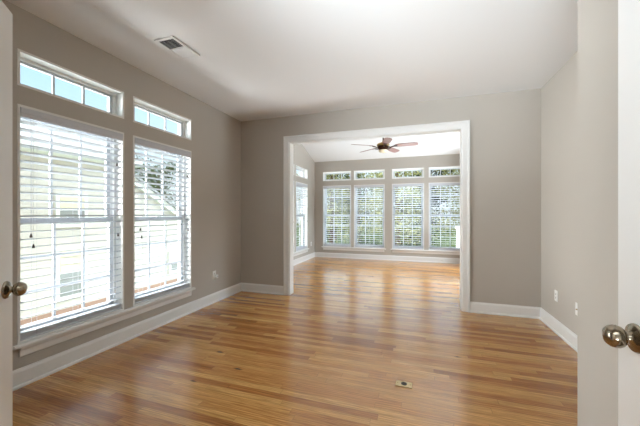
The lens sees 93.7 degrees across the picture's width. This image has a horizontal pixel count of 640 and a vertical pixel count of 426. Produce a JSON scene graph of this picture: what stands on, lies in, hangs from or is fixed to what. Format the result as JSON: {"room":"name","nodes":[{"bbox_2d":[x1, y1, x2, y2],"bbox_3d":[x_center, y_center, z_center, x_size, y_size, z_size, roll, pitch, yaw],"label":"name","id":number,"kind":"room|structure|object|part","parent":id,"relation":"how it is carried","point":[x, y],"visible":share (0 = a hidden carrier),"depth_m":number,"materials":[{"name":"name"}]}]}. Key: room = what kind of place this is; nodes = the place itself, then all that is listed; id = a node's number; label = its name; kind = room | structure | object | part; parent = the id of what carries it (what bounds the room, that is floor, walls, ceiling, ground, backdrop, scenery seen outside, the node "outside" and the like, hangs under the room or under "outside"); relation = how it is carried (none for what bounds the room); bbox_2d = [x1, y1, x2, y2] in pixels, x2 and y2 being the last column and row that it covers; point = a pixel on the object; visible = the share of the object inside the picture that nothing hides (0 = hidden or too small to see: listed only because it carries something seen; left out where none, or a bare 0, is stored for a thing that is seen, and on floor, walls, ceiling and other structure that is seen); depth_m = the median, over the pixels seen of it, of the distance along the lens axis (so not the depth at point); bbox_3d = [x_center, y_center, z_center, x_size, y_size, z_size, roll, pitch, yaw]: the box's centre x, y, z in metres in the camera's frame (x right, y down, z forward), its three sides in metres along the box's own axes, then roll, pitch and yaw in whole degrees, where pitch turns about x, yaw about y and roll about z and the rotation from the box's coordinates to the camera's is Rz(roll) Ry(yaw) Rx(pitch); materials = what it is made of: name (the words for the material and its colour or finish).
{"room":"empty living room","nodes":[
{"label":"empty living room","id":0,"kind":"room"},
{"bbox_2d":[2,0,240,370],"bbox_3d":[-2.028,-0.120,2.921,0.200,2.740,4.157,0,0,18],"label":"wall","id":1,"kind":"structure","parent":0,"point":[214,145],"depth_m":3.25,"materials":[{"name":"beige paint"}]},
{"bbox_2d":[17,103,123,344],"bbox_3d":[-2.135,0.077,2.574,0.193,1.735,0.821,0,0,18],"label":"window","id":2,"kind":"structure","parent":1,"relation":"in","point":[120,248],"depth_m":2.69,"materials":[{"name":"white paint"}]},
{"bbox_2d":[20,126,105,217],"bbox_3d":[-2.194,-0.342,2.594,0.016,0.760,0.685,0,0,18],"label":"window pane","id":3,"kind":"object","parent":2,"relation":"attached to","point":[60,127],"depth_m":2.66,"materials":[{"name":"clear glass"}]},
{"bbox_2d":[20,223,108,318],"bbox_3d":[-2.158,0.470,2.582,0.016,0.787,0.685,0,0,18],"label":"grille","id":4,"kind":"object","parent":2,"relation":"attached to","point":[54,254],"depth_m":2.61,"materials":[{"name":"grey plastic"}]},
{"bbox_3d":[-2.194,-0.342,2.594,0.034,0.844,0.769,0,0,18],"label":"sash","id":5,"kind":"part","parent":2,"relation":"part of","materials":[{"name":"grey plastic"}]},
{"bbox_3d":[-2.158,0.477,2.582,0.034,0.884,0.769,0,0,18],"label":"sash","id":6,"kind":"part","parent":2,"relation":"part of","materials":[{"name":"grey plastic"}]},
{"bbox_2d":[20,107,122,340],"bbox_3d":[-2.072,0.080,2.553,0.092,1.703,0.785,0,0,18],"label":"window blind","id":7,"kind":"object","parent":2,"relation":"attached to","point":[24,112],"visible":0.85,"depth_m":2.48,"materials":[{"name":"grey plastic"}]},
{"bbox_3d":[-2.175,0.092,2.283,0.065,1.649,0.002,0,0,18],"label":"ladder cord","id":8,"kind":"part","parent":7,"relation":"part of","materials":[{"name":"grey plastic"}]},
{"bbox_3d":[-2.137,-0.238,2.237,0.003,0.936,0.002,0,0,18],"label":"pull cord","id":9,"kind":"part","parent":7,"relation":"part of","materials":[{"name":"white fabric"}]},
{"bbox_3d":[-2.084,0.920,2.558,0.060,0.022,0.781,0,0,18],"label":"rail","id":10,"kind":"part","parent":7,"relation":"part of","materials":[{"name":"grey plastic"}]},
{"bbox_2d":[17,48,123,118],"bbox_3d":[-2.135,-1.056,2.574,0.193,0.262,0.821,0,0,18],"label":"window","id":11,"kind":"structure","parent":1,"relation":"in","point":[115,97],"depth_m":2.54,"materials":[{"name":"white paint"}]},
{"bbox_3d":[-2.162,-1.056,2.583,0.034,0.218,0.769,0,0,18],"label":"fixed sash","id":12,"kind":"part","parent":11,"relation":"part of","materials":[{"name":"clear glass"}]},
{"bbox_2d":[51,76,84,103],"bbox_3d":[-2.162,-1.056,2.583,0.016,0.150,0.250,0,0,18],"label":"window pane","id":13,"kind":"object","parent":11,"relation":"attached to","point":[63,78],"depth_m":2.57,"materials":[{"name":"clear glass"}]},
{"bbox_2d":[13,287,195,356],"bbox_3d":[-1.884,0.990,2.973,0.040,0.094,1.795,0,0,18],"label":"trim","id":14,"kind":"structure","parent":1,"relation":"attached to","point":[29,347],"depth_m":2.64,"materials":[{"name":"white paint"}]},
{"bbox_2d":[13,283,240,390],"bbox_3d":[-1.897,1.184,2.952,0.028,0.132,4.017,0,0,18],"label":"baseboard","id":15,"kind":"structure","parent":1,"relation":"attached to","point":[23,376],"depth_m":2.75,"materials":[{"name":"white paint"}]},
{"bbox_2d":[133,135,190,306],"bbox_3d":[-1.848,0.077,3.445,0.193,1.735,0.816,0,0,18],"label":"window","id":16,"kind":"structure","parent":1,"relation":"in","point":[188,199],"depth_m":3.68,"materials":[{"name":"white paint"}]},
{"bbox_3d":[-1.907,-0.342,3.464,0.034,0.844,0.764,0,0,18],"label":"sash","id":17,"kind":"part","parent":16,"relation":"part of","materials":[{"name":"grey plastic"}]},
{"bbox_2d":[137,152,176,216],"bbox_3d":[-1.907,-0.342,3.464,0.016,0.760,0.680,0,0,18],"label":"window pane","id":18,"kind":"object","parent":16,"relation":"attached to","point":[146,158],"depth_m":3.50,"materials":[{"name":"clear glass"}]},
{"bbox_2d":[135,221,178,289],"bbox_3d":[-1.870,0.470,3.452,0.016,0.787,0.680,0,0,18],"label":"window pane","id":19,"kind":"object","parent":16,"relation":"attached to","point":[164,242],"depth_m":3.46,"materials":[{"name":"clear glass"}]},
{"bbox_3d":[-1.870,0.477,3.452,0.034,0.884,0.764,0,0,18],"label":"sash","id":20,"kind":"part","parent":16,"relation":"part of","materials":[{"name":"grey plastic"}]},
{"bbox_2d":[135,138,190,303],"bbox_3d":[-1.784,0.080,3.424,0.092,1.703,0.780,0,0,18],"label":"window blind","id":21,"kind":"object","parent":16,"relation":"attached to","point":[141,142],"visible":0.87,"depth_m":3.40,"materials":[{"name":"grey plastic"}]},
{"bbox_3d":[-1.854,-0.278,3.096,0.003,0.856,0.002,0,0,18],"label":"pull cord","id":22,"kind":"part","parent":21,"relation":"part of","materials":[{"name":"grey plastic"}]},
{"bbox_3d":[-1.797,0.092,3.428,0.065,1.649,0.002,0,0,18],"label":"ladder cord","id":23,"kind":"part","parent":21,"relation":"part of","materials":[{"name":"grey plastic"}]},
{"bbox_3d":[-1.797,0.920,3.428,0.060,0.022,0.776,0,0,18],"label":"rail","id":24,"kind":"part","parent":21,"relation":"part of","materials":[{"name":"grey plastic"}]},
{"bbox_3d":[-1.707,0.092,3.701,0.065,1.649,0.002,0,0,18],"label":"ladder cord","id":25,"kind":"part","parent":21,"relation":"part of","materials":[{"name":"white fabric"}]},
{"bbox_2d":[133,96,190,139],"bbox_3d":[-1.848,-1.056,3.445,0.193,0.262,0.816,0,0,18],"label":"window","id":26,"kind":"structure","parent":1,"relation":"in","point":[184,124],"depth_m":3.48,"materials":[{"name":"white paint"}]},
{"bbox_2d":[147,112,165,130],"bbox_3d":[-1.875,-1.056,3.454,0.016,0.150,0.248,0,0,18],"label":"window pane","id":27,"kind":"object","parent":26,"relation":"attached to","point":[148,113],"depth_m":3.43,"materials":[{"name":"clear glass"}]},
{"bbox_3d":[-1.875,-1.056,3.454,0.034,0.218,0.764,0,0,18],"label":"fixed sash","id":28,"kind":"part","parent":26,"relation":"part of","materials":[{"name":"clear glass"}]},
{"bbox_2d":[6,0,577,121],"bbox_3d":[-0.447,-1.565,0.720,4.700,0.150,7.487,0,0,18],"label":"ceiling","id":29,"kind":"structure","parent":0,"point":[258,59],"depth_m":2.65,"materials":[{"name":"white paint"}]},
{"bbox_2d":[154,36,199,58],"bbox_3d":[-1.276,-1.484,2.696,0.200,0.011,0.324,0,0,18],"label":"ceiling vent","id":30,"kind":"object","parent":29,"relation":"in","point":[171,43],"visible":1,"depth_m":2.68,"materials":[{"name":"white metal"}]},
{"bbox_2d":[13,257,577,425],"bbox_3d":[0.158,1.310,2.712,4.800,0.120,11.650,0,0,18],"label":"floor","id":31,"kind":"structure","parent":0,"point":[334,350],"depth_m":2.44,"materials":[{"name":"brown wood"}]},
{"bbox_2d":[395,380,412,388],"bbox_3d":[0.613,1.245,2.190,0.116,0.009,0.072,0,0,20],"label":"floor outlet","id":32,"kind":"object","parent":31,"relation":"on","point":[398,382],"visible":1,"depth_m":2.18,"materials":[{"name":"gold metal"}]},
{"bbox_2d":[293,144,314,259],"bbox_3d":[-0.853,-0.713,6.893,0.200,3.926,3.843,0,0,18],"label":"wall","id":33,"kind":"structure","parent":0,"point":[301,157],"depth_m":8.21,"materials":[{"name":"beige paint"}]},
{"bbox_2d":[293,184,293,252],"bbox_3d":[-0.843,0.077,6.902,0.193,1.735,0.820,0,0,18],"label":"window","id":34,"kind":"structure","parent":33,"relation":"in","point":[293,184],"depth_m":7.25,"materials":[{"name":"white paint"}]},
{"bbox_2d":[293,248,308,256],"bbox_3d":[-0.591,0.990,7.303,0.040,0.094,1.800,0,0,18],"label":"trim","id":35,"kind":"structure","parent":33,"relation":"attached to","point":[304,250],"depth_m":7.58,"materials":[{"name":"white paint"}]},
{"bbox_2d":[296,181,307,251],"bbox_3d":[-0.555,0.077,7.776,0.193,1.735,0.820,0,0,18],"label":"window","id":36,"kind":"structure","parent":33,"relation":"in","point":[304,212],"depth_m":8.13,"materials":[{"name":"white paint"}]},
{"bbox_2d":[296,217,302,245],"bbox_3d":[-0.577,0.470,7.783,0.016,0.787,0.684,0,0,18],"label":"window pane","id":37,"kind":"object","parent":36,"relation":"attached to","point":[299,217],"depth_m":8.11,"materials":[{"name":"clear glass"}]},
{"bbox_3d":[-0.577,0.477,7.783,0.034,0.884,0.768,0,0,18],"label":"sash","id":38,"kind":"part","parent":36,"relation":"part of","materials":[{"name":"grey plastic"}]},
{"bbox_2d":[296,182,307,250],"bbox_3d":[-0.491,0.080,7.755,0.092,1.703,0.784,0,0,18],"label":"window blind","id":39,"kind":"object","parent":36,"relation":"attached to","point":[297,183],"visible":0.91,"depth_m":7.74,"materials":[{"name":"grey plastic"}]},
{"bbox_2d":[296,165,307,178],"bbox_3d":[-0.555,-1.056,7.776,0.193,0.262,0.820,0,0,18],"label":"window","id":40,"kind":"structure","parent":33,"relation":"in","point":[304,172],"depth_m":8.08,"materials":[{"name":"white paint"}]},
{"bbox_2d":[293,252,314,265],"bbox_3d":[-0.745,1.184,6.857,0.028,0.132,3.843,0,0,18],"label":"baseboard","id":41,"kind":"structure","parent":33,"relation":"attached to","point":[312,255],"depth_m":7.81,"materials":[{"name":"white paint"}]},
{"bbox_2d":[302,132,459,161],"bbox_3d":[1.325,-2.134,6.248,4.800,1.447,4.183,0,0,18],"label":"ceiling","id":42,"kind":"structure","parent":0,"point":[440,143],"depth_m":7.57,"materials":[{"name":"white paint"}]},
{"bbox_2d":[351,137,418,152],"bbox_3d":[1.281,-1.688,5.877,1.232,0.995,1.270,0,0,18],"label":"ceiling fan","id":43,"kind":"object","parent":42,"relation":"hanging from","point":[382,147],"visible":0.84,"depth_m":5.80,"materials":[{"name":"brown wood"}]},
{"bbox_3d":[1.241,-1.220,5.898,0.180,0.060,0.180,0,0,18],"label":"lamp shade","id":44,"kind":"part","parent":43,"relation":"part of","materials":[{"name":"beige glass"}]},
{"bbox_3d":[1.218,-1.319,5.450,0.138,0.038,0.427,0,0,3],"label":"blade","id":45,"kind":"part","parent":43,"relation":"part of","materials":[{"name":"brown wood"}]},
{"bbox_3d":[1.523,-1.319,6.247,0.138,0.038,0.427,0,0,39],"label":"blade","id":46,"kind":"part","parent":43,"relation":"part of","materials":[{"name":"brown wood"}]},
{"bbox_3d":[1.657,-1.319,5.734,0.429,0.038,0.143,0,0,18],"label":"blade","id":47,"kind":"part","parent":43,"relation":"part of","materials":[{"name":"brown wood"}]},
{"bbox_2d":[315,154,459,257],"bbox_3d":[1.913,-0.117,8.109,4.690,2.735,0.200,0,0,18],"label":"wall","id":48,"kind":"structure","parent":0,"point":[425,162],"depth_m":8.05,"materials":[{"name":"beige paint"}]},
{"bbox_2d":[323,185,350,246],"bbox_3d":[0.503,0.077,8.568,0.825,1.735,0.193,0,0,18],"label":"window","id":49,"kind":"structure","parent":48,"relation":"in","point":[325,197],"depth_m":8.61,"materials":[{"name":"white paint"}]},
{"bbox_3d":[0.522,-0.342,8.626,0.773,0.844,0.034,0,0,18],"label":"sash","id":50,"kind":"part","parent":49,"relation":"part of","materials":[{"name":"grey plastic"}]},
{"bbox_2d":[327,190,338,214],"bbox_3d":[0.522,-0.342,8.626,0.689,0.760,0.016,0,0,18],"label":"grille","id":51,"kind":"object","parent":49,"relation":"attached to","point":[334,197],"depth_m":8.65,"materials":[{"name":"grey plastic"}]},
{"bbox_2d":[323,186,349,246],"bbox_3d":[0.482,0.080,8.504,0.789,1.703,0.092,0,0,18],"label":"window blind","id":52,"kind":"object","parent":49,"relation":"attached to","point":[325,187],"visible":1,"depth_m":8.48,"materials":[{"name":"grey plastic"}]},
{"bbox_3d":[0.510,0.477,8.590,0.773,0.884,0.034,0,0,18],"label":"sash","id":53,"kind":"part","parent":49,"relation":"part of","materials":[{"name":"grey plastic"}]},
{"bbox_2d":[326,216,349,243],"bbox_3d":[0.510,0.470,8.590,0.689,0.787,0.016,0,0,18],"label":"grille","id":54,"kind":"object","parent":49,"relation":"attached to","point":[341,234],"depth_m":8.55,"materials":[{"name":"grey plastic"}]},
{"bbox_2d":[323,171,350,180],"bbox_3d":[0.503,-1.056,8.568,0.825,0.262,0.193,0,0,18],"label":"window","id":55,"kind":"structure","parent":48,"relation":"in","point":[336,172],"depth_m":8.55,"materials":[{"name":"white paint"}]},
{"bbox_3d":[0.512,-1.056,8.595,0.773,0.218,0.034,0,0,18],"label":"fixed sash","id":56,"kind":"part","parent":55,"relation":"part of","materials":[{"name":"clear glass"}]},
{"bbox_2d":[321,246,385,251],"bbox_3d":[0.904,0.990,8.316,1.805,0.094,0.040,0,0,18],"label":"trim","id":57,"kind":"structure","parent":48,"relation":"attached to","point":[324,247],"depth_m":8.31,"materials":[{"name":"white paint"}]},
{"bbox_2d":[354,184,384,248],"bbox_3d":[1.369,0.077,8.282,0.840,1.735,0.193,0,0,18],"label":"window","id":58,"kind":"structure","parent":48,"relation":"in","point":[374,196],"depth_m":8.32,"materials":[{"name":"white paint"}]},
{"bbox_2d":[357,217,375,244],"bbox_3d":[1.377,0.470,8.304,0.704,0.787,0.016,0,0,18],"label":"grille","id":59,"kind":"object","parent":58,"relation":"attached to","point":[365,225],"depth_m":8.33,"materials":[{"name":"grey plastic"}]},
{"bbox_2d":[354,185,383,247],"bbox_3d":[1.348,0.080,8.218,0.804,1.703,0.092,0,0,18],"label":"window blind","id":60,"kind":"object","parent":58,"relation":"attached to","point":[359,186],"visible":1,"depth_m":8.22,"materials":[{"name":"grey plastic"}]},
{"bbox_3d":[1.009,-0.278,8.291,0.002,0.856,0.003,0,0,18],"label":"pull cord","id":61,"kind":"part","parent":60,"relation":"part of","materials":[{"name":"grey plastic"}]},
{"bbox_3d":[1.353,0.092,8.231,0.002,1.649,0.065,0,0,18],"label":"ladder cord","id":62,"kind":"part","parent":60,"relation":"part of","materials":[{"name":"white fabric"}]},
{"bbox_3d":[1.377,0.477,8.304,0.788,0.884,0.034,0,0,18],"label":"sash","id":63,"kind":"part","parent":58,"relation":"part of","materials":[{"name":"grey plastic"}]},
{"bbox_3d":[1.389,-0.342,8.340,0.788,0.844,0.034,0,0,18],"label":"sash","id":64,"kind":"part","parent":58,"relation":"part of","materials":[{"name":"grey plastic"}]},
{"bbox_2d":[359,188,382,214],"bbox_3d":[1.389,-0.342,8.340,0.704,0.760,0.016,0,0,18],"label":"grille","id":65,"kind":"object","parent":58,"relation":"attached to","point":[374,196],"depth_m":8.35,"materials":[{"name":"grey plastic"}]},
{"bbox_2d":[354,169,384,179],"bbox_3d":[1.369,-1.056,8.282,0.840,0.262,0.193,0,0,18],"label":"window","id":66,"kind":"structure","parent":48,"relation":"in","point":[381,170],"depth_m":8.27,"materials":[{"name":"white paint"}]},
{"bbox_3d":[1.378,-1.056,8.309,0.788,0.218,0.034,0,0,18],"label":"fixed sash","id":67,"kind":"part","parent":66,"relation":"part of","materials":[{"name":"grey plastic"}]},
{"bbox_2d":[315,252,459,263],"bbox_3d":[1.877,1.184,8.001,4.290,0.132,0.028,0,0,18],"label":"baseboard","id":68,"kind":"structure","parent":48,"relation":"attached to","point":[317,254],"depth_m":8.01,"materials":[{"name":"white paint"}]},
{"bbox_2d":[392,183,423,249],"bbox_3d":[2.333,0.077,7.963,0.810,1.735,0.193,0,0,18],"label":"window","id":69,"kind":"structure","parent":48,"relation":"in","point":[422,191],"depth_m":7.96,"materials":[{"name":"white paint"}]},
{"bbox_2d":[393,184,422,248],"bbox_3d":[2.312,0.080,7.900,0.774,1.703,0.092,0,0,18],"label":"window blind","id":70,"kind":"object","parent":69,"relation":"attached to","point":[394,185],"visible":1,"depth_m":7.89,"materials":[{"name":"grey plastic"}]},
{"bbox_2d":[395,187,420,214],"bbox_3d":[2.352,-0.342,8.022,0.674,0.760,0.016,0,0,18],"label":"grille","id":71,"kind":"object","parent":69,"relation":"attached to","point":[403,187],"depth_m":7.98,"materials":[{"name":"grey plastic"}]},
{"bbox_2d":[395,217,420,245],"bbox_3d":[2.341,0.470,7.986,0.674,0.787,0.016,0,0,18],"label":"grille","id":72,"kind":"object","parent":69,"relation":"attached to","point":[403,217],"depth_m":7.96,"materials":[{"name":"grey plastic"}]},
{"bbox_3d":[2.352,-0.342,8.022,0.758,0.844,0.034,0,0,18],"label":"sash","id":73,"kind":"part","parent":69,"relation":"part of","materials":[{"name":"grey plastic"}]},
{"bbox_3d":[2.341,0.477,7.986,0.758,0.884,0.034,0,0,18],"label":"sash","id":74,"kind":"part","parent":69,"relation":"part of","materials":[{"name":"grey plastic"}]},
{"bbox_2d":[392,168,423,178],"bbox_3d":[2.333,-1.056,7.963,0.810,0.262,0.193,0,0,18],"label":"window","id":75,"kind":"structure","parent":48,"relation":"in","point":[403,169],"depth_m":7.95,"materials":[{"name":"white paint"}]},
{"bbox_3d":[2.342,-1.056,7.991,0.758,0.218,0.034,0,0,18],"label":"fixed sash","id":76,"kind":"part","parent":75,"relation":"part of","materials":[{"name":"grey plastic"}]},
{"bbox_2d":[391,249,459,254],"bbox_3d":[2.737,0.990,7.711,1.795,0.094,0.040,0,0,18],"label":"trim","id":77,"kind":"structure","parent":48,"relation":"attached to","point":[393,250],"depth_m":7.71,"materials":[{"name":"white paint"}]},
{"bbox_2d":[429,182,459,250],"bbox_3d":[3.209,0.077,7.674,0.815,1.735,0.193,0,0,18],"label":"window","id":78,"kind":"structure","parent":48,"relation":"in","point":[440,195],"depth_m":7.74,"materials":[{"name":"white paint"}]},
{"bbox_2d":[431,186,454,213],"bbox_3d":[3.228,-0.342,7.733,0.679,0.760,0.016,0,0,18],"label":"grille","id":79,"kind":"object","parent":78,"relation":"attached to","point":[440,195],"depth_m":7.76,"materials":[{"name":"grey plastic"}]},
{"bbox_2d":[431,217,455,246],"bbox_3d":[3.216,0.470,7.697,0.679,0.787,0.016,0,0,18],"label":"grille","id":80,"kind":"object","parent":78,"relation":"attached to","point":[440,236],"depth_m":7.73,"materials":[{"name":"grey plastic"}]},
{"bbox_2d":[429,183,459,250],"bbox_3d":[3.188,0.080,7.611,0.779,1.703,0.092,0,0,18],"label":"window blind","id":81,"kind":"object","parent":78,"relation":"attached to","point":[430,184],"visible":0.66,"depth_m":7.63,"materials":[{"name":"grey plastic"}]},
{"bbox_3d":[2.920,0.092,7.713,0.002,1.649,0.065,0,0,18],"label":"ladder cord","id":82,"kind":"part","parent":81,"relation":"part of","materials":[{"name":"white fabric"}]},
{"bbox_3d":[3.192,0.920,7.624,0.775,0.022,0.060,0,0,18],"label":"rail","id":83,"kind":"part","parent":81,"relation":"part of","materials":[{"name":"grey"}]},
{"bbox_3d":[3.192,0.092,7.624,0.002,1.649,0.065,0,0,18],"label":"ladder cord","id":84,"kind":"part","parent":81,"relation":"part of","materials":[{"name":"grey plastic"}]},
{"bbox_3d":[3.216,0.477,7.697,0.763,0.884,0.034,0,0,18],"label":"sash","id":85,"kind":"part","parent":78,"relation":"part of","materials":[{"name":"grey plastic"}]},
{"bbox_2d":[429,166,459,176],"bbox_3d":[3.209,-1.056,7.674,0.815,0.262,0.193,0,0,18],"label":"window","id":86,"kind":"structure","parent":48,"relation":"in","point":[447,167],"depth_m":7.66,"materials":[{"name":"white paint"}]},
{"bbox_2d":[241,88,540,306],"bbox_3d":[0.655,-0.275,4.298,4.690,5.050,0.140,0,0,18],"label":"wall","id":87,"kind":"structure","parent":0,"point":[505,128],"depth_m":3.78,"materials":[{"name":"beige paint"}]},
{"bbox_2d":[241,283,282,294],"bbox_3d":[-0.924,1.184,4.731,0.761,0.132,0.028,0,0,18],"label":"baseboard","id":88,"kind":"structure","parent":87,"relation":"attached to","point":[247,287],"depth_m":4.72,"materials":[{"name":"white paint"}]},
{"bbox_2d":[283,120,469,311],"bbox_3d":[0.695,0.077,4.285,2.415,2.345,0.142,0,0,18],"label":"door frame","id":89,"kind":"structure","parent":87,"relation":"attached to","point":[291,144],"depth_m":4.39,"materials":[{"name":"white paint"}]},
{"bbox_2d":[470,302,540,318],"bbox_3d":[2.264,1.184,3.679,0.765,0.132,0.028,0,0,18],"label":"baseboard","id":90,"kind":"structure","parent":87,"relation":"attached to","point":[475,307],"depth_m":3.67,"materials":[{"name":"white paint"}]},
{"bbox_2d":[541,51,577,334],"bbox_3d":[2.076,-0.120,1.567,0.200,2.740,4.157,0,0,18],"label":"wall","id":91,"kind":"structure","parent":0,"point":[559,95],"depth_m":3.06,"materials":[{"name":"beige paint"}]},
{"bbox_2d":[554,290,557,301],"bbox_3d":[2.496,0.870,3.173,0.008,0.115,0.070,0,0,18],"label":"wall outlet","id":92,"kind":"object","parent":91,"relation":"attached to","point":[555,291],"visible":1,"depth_m":3.16,"materials":[{"name":"white plastic"}]},
{"bbox_2d":[539,308,577,352],"bbox_3d":[2.224,1.184,2.381,0.028,0.132,2.517,0,0,18],"label":"baseboard","id":93,"kind":"structure","parent":91,"relation":"attached to","point":[561,330],"depth_m":3.04,"materials":[{"name":"white paint"}]},
{"bbox_2d":[575,302,577,315],"bbox_3d":[2.351,0.878,2.747,0.016,0.115,0.070,0,0,18],"label":"wall outlet","id":94,"kind":"object","parent":91,"relation":"attached to","point":[576,304],"visible":0.77,"depth_m":2.76,"materials":[{"name":"white plastic"}]},
{"bbox_2d":[578,0,617,425],"bbox_3d":[1.311,-0.120,0.494,0.780,2.740,1.640,0,0,18],"label":"wall","id":95,"kind":"structure","parent":0,"point":[597,19],"depth_m":1.25,"materials":[{"name":"beige paint"}]},
{"bbox_3d":[-0.605,0.380,0.337,4.521,3.740,0.140,0,0,18],"label":"wall","id":96,"kind":"structure","parent":0,"visible":0},
{"bbox_2d":[0,0,26,425],"bbox_3d":[-1.063,0.226,0.842,0.156,2.032,0.763,0,0,-27],"label":"door","id":97,"kind":"structure","parent":96,"relation":"in","point":[7,289],"depth_m":1.14,"materials":[{"name":"white paint"}]},
{"bbox_3d":[-1.064,0.226,0.844,0.035,2.032,0.757,0,0,-27],"label":"panel","id":98,"kind":"part","parent":97,"relation":"part of","materials":[{"name":"white paint"}]},
{"bbox_3d":[-1.165,0.290,1.150,0.060,0.067,0.067,0,0,-27],"label":"knob","id":99,"kind":"part","parent":97,"relation":"part of","materials":[{"name":"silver metal"}]},
{"bbox_2d":[602,0,639,425],"bbox_3d":[0.655,0.226,0.396,0.156,2.032,0.763,0,0,18],"label":"door","id":100,"kind":"structure","parent":96,"relation":"in","point":[624,336],"depth_m":0.72,"materials":[{"name":"white paint"}]},
{"bbox_3d":[0.707,0.290,0.706,0.060,0.067,0.067,0,0,18],"label":"knob","id":101,"kind":"part","parent":100,"relation":"part of","materials":[{"name":"silver metal"}]},
{"bbox_3d":[0.655,0.226,0.398,0.035,2.032,0.757,0,0,18],"label":"panel","id":102,"kind":"part","parent":100,"relation":"part of","materials":[{"name":"white paint"}]},
{"label":"outside","id":103,"kind":"structure","parent":0,"visible":0},
{"bbox_2d":[296,223,455,246],"bbox_3d":[4.677,2.600,22.150,85.000,0.200,95.000,0,0,18],"label":"ground","id":104,"kind":"structure","parent":103,"point":[453,242],"depth_m":28.85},
{"bbox_2d":[20,123,177,325],"bbox_3d":[-9.990,-0.275,4.797,7.820,5.550,15.650,0,0,18],"label":"house","id":105,"kind":"structure","parent":104,"relation":"on","point":[24,235],"depth_m":6.79,"materials":[{"name":"beige"}]},
{"bbox_2d":[60,250,81,271],"bbox_3d":[-5.597,1.055,6.796,0.010,0.450,0.500,0,0,18],"label":"shade","id":106,"kind":"object","parent":105,"relation":"hanging from","point":[78,259],"depth_m":6.76,"materials":[{"name":"beige"}]},
{"bbox_3d":[-5.597,1.580,6.796,0.010,0.500,0.500,0,0,18],"label":"pane","id":107,"kind":"part","parent":105,"relation":"part of","materials":[{"name":"grey"}]},
{"bbox_2d":[60,197,84,207],"bbox_3d":[-5.597,-0.235,6.796,0.010,0.270,0.500,0,0,18],"label":"shade","id":108,"kind":"object","parent":105,"relation":"hanging from","point":[62,205],"depth_m":6.76,"materials":[{"name":"beige plastic"}]},
{"bbox_3d":[-5.597,0.080,6.796,0.010,0.300,0.500,0,0,18],"label":"pane","id":109,"kind":"part","parent":105,"relation":"part of","materials":[{"name":"grey"}]},
{"bbox_2d":[171,253,177,260],"bbox_3d":[-4.641,1.391,9.693,0.010,0.243,0.400,0,0,18],"label":"shade","id":110,"kind":"object","parent":105,"relation":"hanging from","point":[173,255],"depth_m":9.61,"materials":[{"name":"beige"}]},
{"bbox_3d":[-4.641,1.675,9.693,0.010,0.270,0.400,0,0,18],"label":"pane","id":111,"kind":"part","parent":105,"relation":"part of","materials":[{"name":"grey"}]},
{"bbox_2d":[135,155,156,187],"bbox_3d":[-9.650,-0.380,15.118,3.556,5.768,3.739,0,0,-11],"label":"tree","id":112,"kind":"object","parent":104,"relation":"on","point":[139,168],"visible":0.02,"depth_m":15.45,"materials":[{"name":"green plant"}]},
{"bbox_2d":[140,161,175,203],"bbox_3d":[-10.650,-0.560,19.864,3.778,6.129,3.973,0,0,-39],"label":"tree","id":113,"kind":"object","parent":104,"relation":"on","point":[167,167],"visible":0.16,"depth_m":19.96,"materials":[{"name":"green plant"}]},
{"bbox_2d":[296,173,368,242],"bbox_3d":[0.669,-0.922,16.567,4.013,6.856,3.910,0,0,6],"label":"tree","id":114,"kind":"object","parent":104,"relation":"on","point":[330,210],"visible":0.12,"depth_m":16.23,"materials":[{"name":"green plant"}]},
{"bbox_2d":[326,174,349,239],"bbox_3d":[1.412,-1.729,28.517,4.622,8.467,4.450,0,0,-6],"label":"tree","id":115,"kind":"object","parent":104,"relation":"on","point":[329,174],"visible":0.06,"depth_m":28.16,"materials":[{"name":"green plant"}]},
{"bbox_2d":[328,173,382,242],"bbox_3d":[2.569,-1.280,21.885,4.908,7.571,4.667,0,0,23],"label":"tree","id":116,"kind":"object","parent":104,"relation":"on","point":[360,190],"visible":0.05,"depth_m":21.46,"materials":[{"name":"green plant"}]},
{"bbox_2d":[357,240,378,244],"bbox_3d":[1.924,1.807,12.537,1.765,1.577,1.712,0,0,-25],"label":"shrub","id":117,"kind":"object","parent":104,"relation":"on","point":[367,243],"visible":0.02,"depth_m":12.27,"materials":[{"name":"green plant"}]},
{"bbox_2d":[359,171,437,245],"bbox_3d":[3.645,-0.596,14.105,3.630,6.203,3.537,0,0,9],"label":"tree","id":118,"kind":"object","parent":104,"relation":"on","point":[398,223],"visible":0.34,"depth_m":13.74,"materials":[{"name":"green plant"}]},
{"bbox_2d":[399,238,437,246],"bbox_3d":[3.887,1.780,12.100,1.780,1.640,1.835,0,0,-10],"label":"shrub","id":119,"kind":"object","parent":104,"relation":"on","point":[417,244],"visible":0.03,"depth_m":11.91,"materials":[{"name":"green plant"}]},
{"bbox_2d":[398,169,454,241],"bbox_3d":[7.187,-1.729,20.776,4.451,8.467,4.622,0,0,34],"label":"tree","id":120,"kind":"object","parent":104,"relation":"on","point":[435,173],"visible":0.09,"depth_m":20.17,"materials":[{"name":"green plant"}]},
{"bbox_2d":[431,169,459,236],"bbox_3d":[8.010,-0.759,16.583,3.822,6.529,3.724,0,0,-30],"label":"tree","id":121,"kind":"object","parent":104,"relation":"on","point":[455,219],"visible":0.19,"depth_m":16.50,"materials":[{"name":"green plant"}]},
{"bbox_2d":[455,226,459,247],"bbox_3d":[4.420,1.458,9.598,0.170,2.085,0.170,0,0,18],"label":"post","id":122,"kind":"object","parent":104,"relation":"on","point":[456,227],"visible":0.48,"depth_m":9.55,"materials":[{"name":"white"}]}
]}

